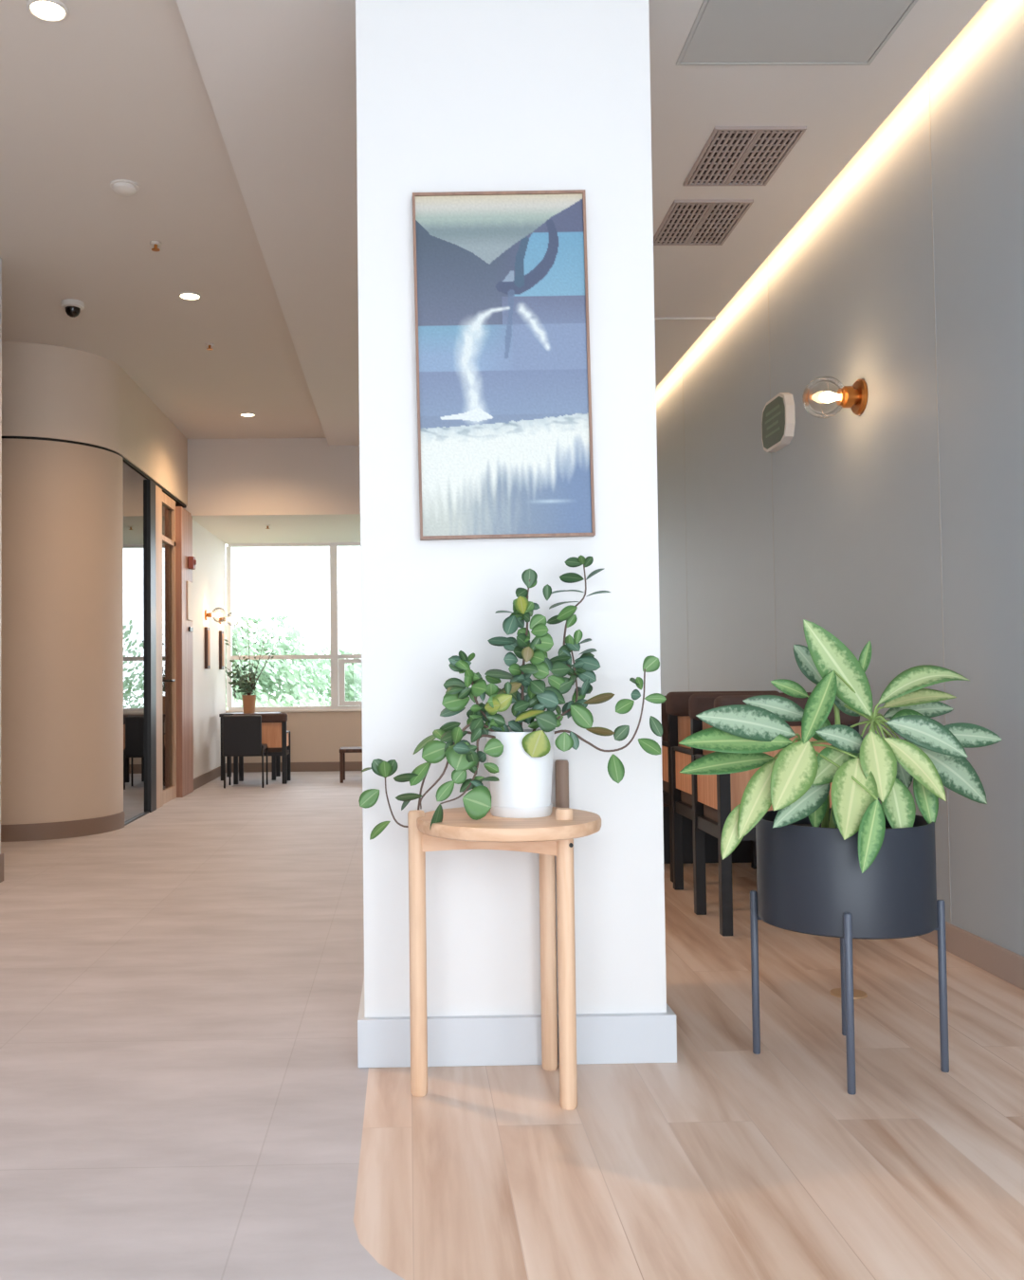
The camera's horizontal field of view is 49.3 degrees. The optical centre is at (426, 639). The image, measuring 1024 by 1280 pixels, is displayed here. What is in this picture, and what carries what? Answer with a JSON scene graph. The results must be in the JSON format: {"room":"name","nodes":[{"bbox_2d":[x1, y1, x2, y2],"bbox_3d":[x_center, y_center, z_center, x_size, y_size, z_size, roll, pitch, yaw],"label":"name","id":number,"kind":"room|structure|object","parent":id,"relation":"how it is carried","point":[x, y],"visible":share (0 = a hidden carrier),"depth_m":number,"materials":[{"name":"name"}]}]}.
{"room":"lobby lounge","nodes":[
{"label":"lobby lounge","id":0,"kind":"room"},
{"bbox_2d":[0,256,1,853],"bbox_3d":[-2.195,-0.471,2.440,0.205,3.150,6.320,-1,-2,-1],"label":"wall","id":1,"kind":"structure","parent":0,"point":[0,257],"depth_m":5.61,"materials":[{"name":"beige paint"}]},
{"bbox_2d":[0,852,3,882],"bbox_3d":[-2.070,1.032,2.398,0.013,0.140,6.333,-1,-2,-1],"label":"baseboard","id":2,"kind":"structure","parent":1,"relation":"attached to","point":[1,854],"depth_m":5.53,"materials":[{"name":"brown wood"}]},
{"bbox_2d":[0,438,123,824],"bbox_3d":[-3.190,0.003,7.086,2.405,2.532,0.524,0,-2,-14],"label":"wall","id":3,"kind":"structure","parent":0,"point":[62,551],"depth_m":7.08,"materials":[{"name":"beige paint"}]},
{"bbox_2d":[0,811,124,841],"bbox_3d":[-3.154,1.213,6.993,2.419,0.105,0.474,0,-2,-16],"label":"baseboard","id":4,"kind":"structure","parent":3,"relation":"attached to","point":[17,832],"depth_m":7.03,"materials":[{"name":"brown wood"}]},
{"bbox_2d":[1,341,187,505],"bbox_3d":[-2.688,-1.557,8.004,1.643,0.600,3.714,-2,-2,37],"label":"wall","id":5,"kind":"structure","parent":0,"point":[53,392],"depth_m":7.27,"materials":[{"name":"beige paint"}]},
{"bbox_2d":[1,436,186,508],"bbox_3d":[-2.688,-1.248,7.998,1.631,0.018,3.697,-2,-2,37],"label":"trim","id":6,"kind":"structure","parent":5,"relation":"attached to","point":[178,502],"depth_m":7.65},
{"bbox_2d":[0,0,325,438],"bbox_3d":[-2.547,-2.046,4.628,3.510,0.150,10.600,-1,-2,-1],"label":"ceiling","id":7,"kind":"structure","parent":0,"point":[91,99],"depth_m":5.23,"materials":[{"name":"paint"}]},
{"bbox_2d":[26,0,68,21],"bbox_3d":[-1.212,-2.016,3.549,0.128,0.010,0.128,-1,-2,-1],"label":"recessed light","id":8,"kind":"object","parent":7,"relation":"in","point":[49,10],"visible":1,"depth_m":3.55,"materials":[{"name":"white plastic"}]},
{"bbox_2d":[61,298,84,317],"bbox_3d":[-2.014,-1.879,6.313,0.124,0.084,0.124,-1,-2,-1],"label":"dome camera","id":9,"kind":"object","parent":7,"relation":"attached to","point":[73,307],"visible":1,"depth_m":6.28,"materials":[{"name":"white plastic"}]},
{"bbox_2d":[109,179,139,196],"bbox_3d":[-1.314,-1.960,4.826,0.124,0.034,0.124,-1,-2,-1],"label":"smoke detector","id":10,"kind":"object","parent":7,"relation":"attached to","point":[121,187],"visible":1,"depth_m":4.80,"materials":[{"name":"white plastic"}]},
{"bbox_2d":[149,240,161,251],"bbox_3d":[-1.335,-1.938,5.466,0.056,0.036,0.056,-1,-2,-1],"label":"sprinkler","id":11,"kind":"object","parent":7,"relation":"attached to","point":[155,244],"visible":1,"depth_m":5.46,"materials":[{"name":"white metal"}]},
{"bbox_2d":[178,291,201,300],"bbox_3d":[-1.328,-1.926,6.216,0.128,0.010,0.128,-1,-2,-1],"label":"recessed light","id":12,"kind":"object","parent":7,"relation":"in","point":[187,295],"visible":1,"depth_m":6.21,"materials":[{"name":"white plastic"}]},
{"bbox_2d":[205,343,214,350],"bbox_3d":[-1.393,-1.882,7.124,0.056,0.036,0.056,-1,-2,-1],"label":"sprinkler","id":13,"kind":"object","parent":7,"relation":"attached to","point":[207,344],"visible":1,"depth_m":7.12,"materials":[{"name":"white metal"}]},
{"bbox_2d":[239,412,255,417],"bbox_3d":[-1.456,-1.832,9.023,0.128,0.010,0.128,-1,-2,-1],"label":"recessed light","id":14,"kind":"object","parent":7,"relation":"in","point":[246,414],"visible":1,"depth_m":9.03,"materials":[{"name":"white plastic"}]},
{"bbox_2d":[192,519,226,778],"bbox_3d":[-2.199,0.155,10.915,0.120,2.460,1.980,-1,-2,-1],"label":"wall","id":15,"kind":"structure","parent":0,"point":[209,576],"depth_m":10.81,"materials":[{"name":"white paint"}]},
{"bbox_2d":[175,506,193,797],"bbox_3d":[-2.163,0.104,9.686,0.150,2.480,0.480,-1,-2,-1],"label":"trim","id":16,"kind":"structure","parent":15,"relation":"attached to","point":[184,699],"depth_m":9.53,"materials":[{"name":"brown wood"}]},
{"bbox_2d":[186,581,192,621],"bbox_3d":[-2.087,-0.344,9.783,0.010,0.340,0.200,-1,-2,-1],"label":"notice","id":17,"kind":"object","parent":15,"relation":"attached to","point":[189,583],"visible":1,"depth_m":9.76,"materials":[{"name":"white paint"}]},
{"bbox_2d":[187,556,196,569],"bbox_3d":[-2.065,-0.679,9.784,0.062,0.110,0.100,-1,-2,-1],"label":"fire alarm","id":18,"kind":"object","parent":15,"relation":"attached to","point":[192,561],"visible":1,"depth_m":9.74,"materials":[{"name":"red plastic"}]},
{"bbox_2d":[204,626,210,668],"bbox_3d":[-2.120,0.078,10.729,0.032,0.400,0.140,-1,-2,-1],"label":"wall picture","id":19,"kind":"object","parent":15,"relation":"attached to","point":[207,630],"visible":1,"depth_m":10.67,"materials":[{"name":"beige wood"}]},
{"bbox_2d":[207,630,210,665],"bbox_3d":[-2.105,0.078,10.729,0.003,0.340,0.100,-1,-2,-1],"label":"print","id":20,"kind":"object","parent":19,"relation":"attached to","point":[209,632],"depth_m":10.72,"materials":[{"name":"beige paper"}]},
{"bbox_2d":[193,763,226,789],"bbox_3d":[-2.120,1.334,10.892,0.013,0.100,1.950,-1,-2,-1],"label":"baseboard","id":21,"kind":"structure","parent":15,"relation":"attached to","point":[210,776],"depth_m":10.66,"materials":[{"name":"brown wood"}]},
{"bbox_2d":[204,606,226,622],"bbox_3d":[-2.038,-0.243,10.741,0.205,0.150,0.150,-1,-2,-1],"label":"sconce","id":22,"kind":"object","parent":15,"relation":"attached to","point":[207,614],"visible":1,"depth_m":10.74,"materials":[{"name":"gold metal"}]},
{"bbox_2d":[219,630,223,669],"bbox_3d":[-2.134,0.105,11.548,0.032,0.400,0.140,-1,-2,-1],"label":"wall picture","id":23,"kind":"object","parent":15,"relation":"attached to","point":[221,632],"visible":0.98,"depth_m":11.48,"materials":[{"name":"beige wood"}]},
{"bbox_2d":[221,633,223,666],"bbox_3d":[-2.119,0.105,11.548,0.003,0.340,0.100,-1,-2,-1],"label":"print","id":24,"kind":"object","parent":23,"relation":"attached to","point":[222,633],"depth_m":11.52,"materials":[{"name":"beige paper"}]},
{"bbox_2d":[219,612,239,626],"bbox_3d":[-2.051,-0.215,11.560,0.205,0.150,0.150,-1,-2,-1],"label":"sconce","id":25,"kind":"object","parent":15,"relation":"attached to","point":[230,619],"visible":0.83,"depth_m":11.58,"materials":[{"name":"white glass"}]},
{"bbox_2d":[183,438,360,544],"bbox_3d":[-1.292,-1.503,11.006,6.230,0.840,2.140,-1,-2,-1],"label":"wall","id":26,"kind":"structure","parent":0,"point":[306,490],"depth_m":9.94,"materials":[{"name":"white paint"}]},
{"bbox_2d":[225,709,362,763],"bbox_3d":[-1.283,1.081,11.991,6.230,0.660,0.200,-1,-2,-1],"label":"wall","id":27,"kind":"structure","parent":0,"point":[317,736],"depth_m":11.89,"materials":[{"name":"beige paint"}]},
{"bbox_2d":[225,542,361,713],"bbox_3d":[-0.236,-0.150,12.004,3.850,1.820,0.150,-1,-2,-1],"label":"window","id":28,"kind":"structure","parent":27,"relation":"in","point":[338,661],"depth_m":11.96,"materials":[{"name":"metal"}]},
{"bbox_2d":[231,761,362,772],"bbox_3d":[-0.204,1.347,11.893,3.880,0.100,0.013,-1,-2,-1],"label":"baseboard","id":29,"kind":"structure","parent":27,"relation":"attached to","point":[334,765],"depth_m":11.87,"materials":[{"name":"brown wood"}]},
{"bbox_2d":[355,0,666,1017],"bbox_3d":[0.211,-0.435,3.245,0.785,3.080,0.650,-1,-2,-1],"label":"wall","id":30,"kind":"structure","parent":0,"point":[452,95],"depth_m":2.92,"materials":[{"name":"white paint"}]},
{"bbox_2d":[412,189,595,540],"bbox_3d":[0.200,-0.722,2.913,0.467,0.917,0.030,-1,-2,-1],"label":"framed artwork","id":31,"kind":"object","parent":30,"relation":"attached to","point":[504,427],"visible":1,"depth_m":2.90,"materials":[{"name":"blue paper"}]},
{"bbox_2d":[357,977,676,1067],"bbox_3d":[0.228,1.043,3.195,0.822,0.122,0.692,-1,-2,-1],"label":"baseboard","id":32,"kind":"structure","parent":30,"relation":"attached to","point":[636,1037],"depth_m":2.85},
{"bbox_2d":[0,770,1023,1279],"bbox_3d":[-1.171,1.199,5.614,6.230,0.001,12.740,-1,-2,-1],"label":"floor","id":33,"kind":"structure","parent":0,"point":[185,1095],"depth_m":2.58,"materials":[{"name":"wood"}]},
{"bbox_2d":[122,461,156,825],"bbox_3d":[-2.116,0.030,8.088,0.070,2.520,0.960,-1,-2,-1],"label":"glass wall","id":34,"kind":"structure","parent":33,"relation":"on","point":[139,609],"depth_m":8.14,"materials":[{"name":"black glass"}]},
{"bbox_2d":[155,484,176,808],"bbox_3d":[-2.124,0.061,9.008,0.125,2.520,0.880,-1,-2,-1],"label":"door","id":35,"kind":"structure","parent":34,"relation":"in","point":[165,506],"depth_m":9.17,"materials":[{"name":"beige wood"}]},
{"bbox_2d":[222,714,268,787],"bbox_3d":[-1.683,1.028,10.312,0.374,0.665,0.325,-1,-2,-1],"label":"chair","id":36,"kind":"object","parent":33,"relation":"on","point":[242,734],"visible":1,"depth_m":10.15,"materials":[{"name":"grey fabric"}]},
{"bbox_2d":[219,712,281,780],"bbox_3d":[-1.764,1.061,11.142,0.560,0.655,0.440,-1,-2,-1],"label":"side table","id":37,"kind":"object","parent":33,"relation":"on","point":[275,759],"visible":0.51,"depth_m":10.93,"materials":[{"name":"black wood"}]},
{"bbox_2d":[223,617,280,713],"bbox_3d":[-1.750,0.249,11.117,0.511,0.966,0.454,0,-2,-28],"label":"potted plant","id":38,"kind":"object","parent":37,"relation":"on","point":[248,701],"visible":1,"depth_m":11.07,"materials":[{"name":"green plant"}]},
{"bbox_2d":[233,713,291,784],"bbox_3d":[-1.587,1.038,10.709,0.520,0.668,0.396,-1,-2,-1],"label":"armchair","id":39,"kind":"object","parent":33,"relation":"on","point":[274,733],"visible":0.6,"depth_m":10.54,"materials":[{"name":"black wood"}]},
{"bbox_2d":[263,747,281,751],"bbox_3d":[-1.587,1.055,10.715,0.432,0.051,0.312,-1,-2,-1],"label":"seat cushion","id":40,"kind":"object","parent":39,"relation":"on","point":[269,749],"depth_m":10.56,"materials":[{"name":"brown fabric"}]},
{"bbox_2d":[339,746,362,783],"bbox_3d":[-0.380,1.200,10.736,0.910,0.320,0.350,-1,-2,-1],"label":"bench","id":41,"kind":"object","parent":33,"relation":"on","point":[342,750],"visible":0.45,"depth_m":10.56,"materials":[{"name":"brown wood"}]},
{"bbox_2d":[407,759,601,1110],"bbox_3d":[0.189,0.695,2.650,0.460,0.782,0.440,-1,-2,-1],"label":"plant stand","id":42,"kind":"object","parent":33,"relation":"on","point":[554,834],"visible":0.97,"depth_m":2.64,"materials":[{"name":"brown wood"}]},
{"bbox_2d":[358,555,666,840],"bbox_3d":[0.211,0.136,2.672,0.743,0.698,0.233,0,-2,-7],"label":"potted plant","id":43,"kind":"object","parent":42,"relation":"on","point":[520,764],"visible":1,"depth_m":2.66,"materials":[{"name":"green plant"}]},
{"bbox_2d":[486,729,554,807],"bbox_3d":[0.228,0.313,2.695,0.168,0.185,0.168,-1,-2,-1],"label":"pot","id":44,"kind":"object","parent":43,"relation":"attached to","point":[524,776],"depth_m":2.62,"materials":[{"name":"white ceramic"}]},
{"bbox_2d":[660,695,750,863],"bbox_3d":[1.276,0.748,6.151,1.050,0.885,0.600,-1,-2,-1],"label":"bench","id":45,"kind":"object","parent":33,"relation":"on","point":[741,853],"visible":0.02,"depth_m":5.86,"materials":[{"name":"black wood"}]},
{"bbox_2d":[661,690,778,882],"bbox_3d":[1.441,0.711,5.528,0.560,0.915,0.396,-1,-2,-1],"label":"armchair","id":46,"kind":"object","parent":33,"relation":"on","point":[677,709],"visible":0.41,"depth_m":5.36,"materials":[{"name":"black wood"}]},
{"bbox_2d":[662,780,668,792],"bbox_3d":[1.441,0.734,5.534,0.472,0.070,0.312,-1,-2,-1],"label":"seat cushion","id":47,"kind":"object","parent":46,"relation":"on","point":[665,782],"depth_m":5.58,"materials":[{"name":"brown fabric"}]},
{"bbox_2d":[670,692,811,889],"bbox_3d":[1.420,0.693,4.988,0.560,0.915,0.436,-1,-2,-1],"label":"armchair","id":48,"kind":"object","parent":33,"relation":"on","point":[698,703],"visible":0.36,"depth_m":5.04,"materials":[{"name":"black wood"}]},
{"bbox_2d":[680,790,692,805],"bbox_3d":[1.420,0.716,4.994,0.472,0.070,0.352,-1,-2,-1],"label":"seat cushion","id":49,"kind":"object","parent":48,"relation":"on","point":[685,795],"depth_m":5.03,"materials":[{"name":"brown fabric"}]},
{"bbox_2d":[691,694,859,935],"bbox_3d":[1.389,0.676,4.447,0.560,0.915,0.436,-1,-2,-1],"label":"armchair","id":50,"kind":"object","parent":33,"relation":"on","point":[714,796],"visible":0.27,"depth_m":4.26,"materials":[{"name":"black wood"}]},
{"bbox_2d":[703,804,755,826],"bbox_3d":[1.390,0.698,4.454,0.472,0.070,0.352,-1,-2,-1],"label":"seat cushion","id":51,"kind":"object","parent":50,"relation":"on","point":[710,811],"depth_m":4.47,"materials":[{"name":"brown fabric"}]},
{"bbox_2d":[829,987,867,999],"bbox_3d":[1.311,1.098,3.448,0.110,0.007,0.110,-1,-2,-1],"label":"floor outlet","id":52,"kind":"object","parent":33,"relation":"on","point":[857,994],"visible":0.64,"depth_m":3.43,"materials":[{"name":"beige metal"}]},
{"bbox_2d":[749,807,949,1095],"bbox_3d":[1.080,0.772,2.860,0.444,0.624,0.444,-1,-2,-1],"label":"planter","id":53,"kind":"object","parent":33,"relation":"on","point":[811,880],"visible":0.85,"depth_m":2.69,"materials":[{"name":"metal"}]},
{"bbox_2d":[678,619,1002,873],"bbox_3d":[1.068,0.247,2.841,0.813,0.600,0.460,1,-2,-39],"label":"variegated plant","id":54,"kind":"object","parent":53,"relation":"in","point":[796,783],"visible":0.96,"depth_m":2.76,"materials":[{"name":"green plant"}]},
{"bbox_2d":[755,807,937,939],"bbox_3d":[1.078,0.591,2.866,0.433,0.262,0.433,-1,-2,-1],"label":"tub","id":55,"kind":"object","parent":53,"relation":"in","point":[811,880],"depth_m":2.68,"materials":[{"name":"grey metal"}]},
{"bbox_2d":[175,0,987,445],"bbox_3d":[0.463,-2.041,4.679,2.510,0.220,10.600,-1,-2,-1],"label":"ceiling","id":56,"kind":"structure","parent":0,"point":[279,77],"depth_m":4.27,"materials":[{"name":"white paint"}]},
{"bbox_2d":[653,199,753,245],"bbox_3d":[1.257,-1.919,5.114,0.350,0.012,0.490,-1,-2,-1],"label":"ceiling vent","id":57,"kind":"object","parent":56,"relation":"in","point":[686,222],"visible":0.98,"depth_m":5.09,"materials":[{"name":"beige metal"}]},
{"bbox_2d":[683,126,806,185],"bbox_3d":[1.268,-1.941,4.464,0.350,0.012,0.490,-1,-2,-1],"label":"ceiling vent","id":58,"kind":"object","parent":56,"relation":"in","point":[731,155],"visible":1,"depth_m":4.44,"materials":[{"name":"beige metal"}]},
{"bbox_2d":[676,0,918,65],"bbox_3d":[1.191,-1.982,3.289,0.665,0.006,1.000,-1,-2,-1],"label":"access panel","id":59,"kind":"object","parent":56,"relation":"attached to","point":[727,32],"visible":1,"depth_m":3.59,"materials":[{"name":"white paint"}]},
{"bbox_2d":[656,0,1023,956],"bbox_3d":[1.876,-0.542,5.674,0.100,3.420,12.640,-1,-2,-1],"label":"wall","id":60,"kind":"structure","parent":0,"point":[856,555],"depth_m":4.35,"materials":[{"name":"grey paint"}]},
{"bbox_2d":[654,317,715,320],"bbox_3d":[1.129,-1.873,6.476,1.120,0.012,0.020,-1,-2,-1],"label":"trim","id":61,"kind":"structure","parent":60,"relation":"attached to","point":[655,319],"depth_m":6.47,"materials":[{"name":"white paint"}]},
{"bbox_2d":[682,380,689,691],"bbox_3d":[1.792,-0.466,7.652,0.002,3.200,0.008,-1,-2,-1],"label":"trim","id":62,"kind":"structure","parent":60,"relation":"attached to","point":[683,380],"depth_m":7.66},
{"bbox_2d":[767,256,776,688],"bbox_3d":[1.823,-0.526,5.833,0.002,3.200,0.008,-1,-2,-1],"label":"trim","id":63,"kind":"structure","parent":60,"relation":"attached to","point":[767,257],"depth_m":5.84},
{"bbox_2d":[761,392,795,452],"bbox_3d":[1.795,-1.111,5.682,0.050,0.260,0.380,-1,-2,-1],"label":"wall sign","id":64,"kind":"object","parent":60,"relation":"attached to","point":[778,418],"visible":1,"depth_m":5.60,"materials":[{"name":"white plastic"}]},
{"bbox_2d":[802,375,867,418],"bbox_3d":[1.717,-1.028,4.697,0.243,0.176,0.176,-1,-2,-1],"label":"wall sconce","id":65,"kind":"object","parent":60,"relation":"attached to","point":[854,396],"visible":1,"depth_m":4.68,"materials":[{"name":"gold metal"}]},
{"bbox_2d":[836,385,859,407],"bbox_3d":[1.781,-1.029,4.698,0.070,0.092,0.092,-1,-2,-1],"label":"socket","id":66,"kind":"object","parent":65,"relation":"attached to","point":[847,396],"depth_m":4.67,"materials":[{"name":"gold metal"}]},
{"bbox_2d":[927,69,950,923],"bbox_3d":[1.854,-0.587,4.014,0.002,3.200,0.008,-1,-2,-1],"label":"trim","id":67,"kind":"structure","parent":60,"relation":"attached to","point":[928,69],"depth_m":4.02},
{"bbox_2d":[917,921,1023,989],"bbox_3d":[1.837,1.117,5.618,0.014,0.100,12.640,-1,-2,-1],"label":"baseboard","id":68,"kind":"structure","parent":60,"relation":"attached to","point":[1007,965],"depth_m":3.71,"materials":[{"name":"brown wood"}]},
{"label":"outside","id":69,"kind":"structure","parent":0,"visible":0},
{"bbox_3d":[-0.593,3.452,36.020,60.000,0.100,47.760,-1,-2,-1],"label":"ground","id":70,"kind":"structure","parent":69,"visible":0},
{"bbox_2d":[225,610,330,706],"bbox_3d":[-3.417,1.172,19.329,3.284,3.433,3.398,-1,-2,8],"label":"leafy tree","id":71,"kind":"object","parent":70,"relation":"on","point":[269,676],"visible":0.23,"depth_m":19.38,"materials":[{"name":"green plant"}]},
{"bbox_2d":[225,692,330,710],"bbox_3d":[-2.448,1.760,16.130,2.727,2.023,2.364,0,-2,-6],"label":"leafy tree","id":72,"kind":"object","parent":70,"relation":"on","point":[271,703],"visible":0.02,"depth_m":16.28,"materials":[{"name":"green plant"}]},
{"bbox_2d":[302,646,361,706],"bbox_3d":[-1.249,1.541,22.446,2.564,2.856,3.108,0,-2,-4],"label":"leafy tree","id":73,"kind":"object","parent":70,"relation":"on","point":[353,680],"visible":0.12,"depth_m":21.51,"materials":[{"name":"green plant"}]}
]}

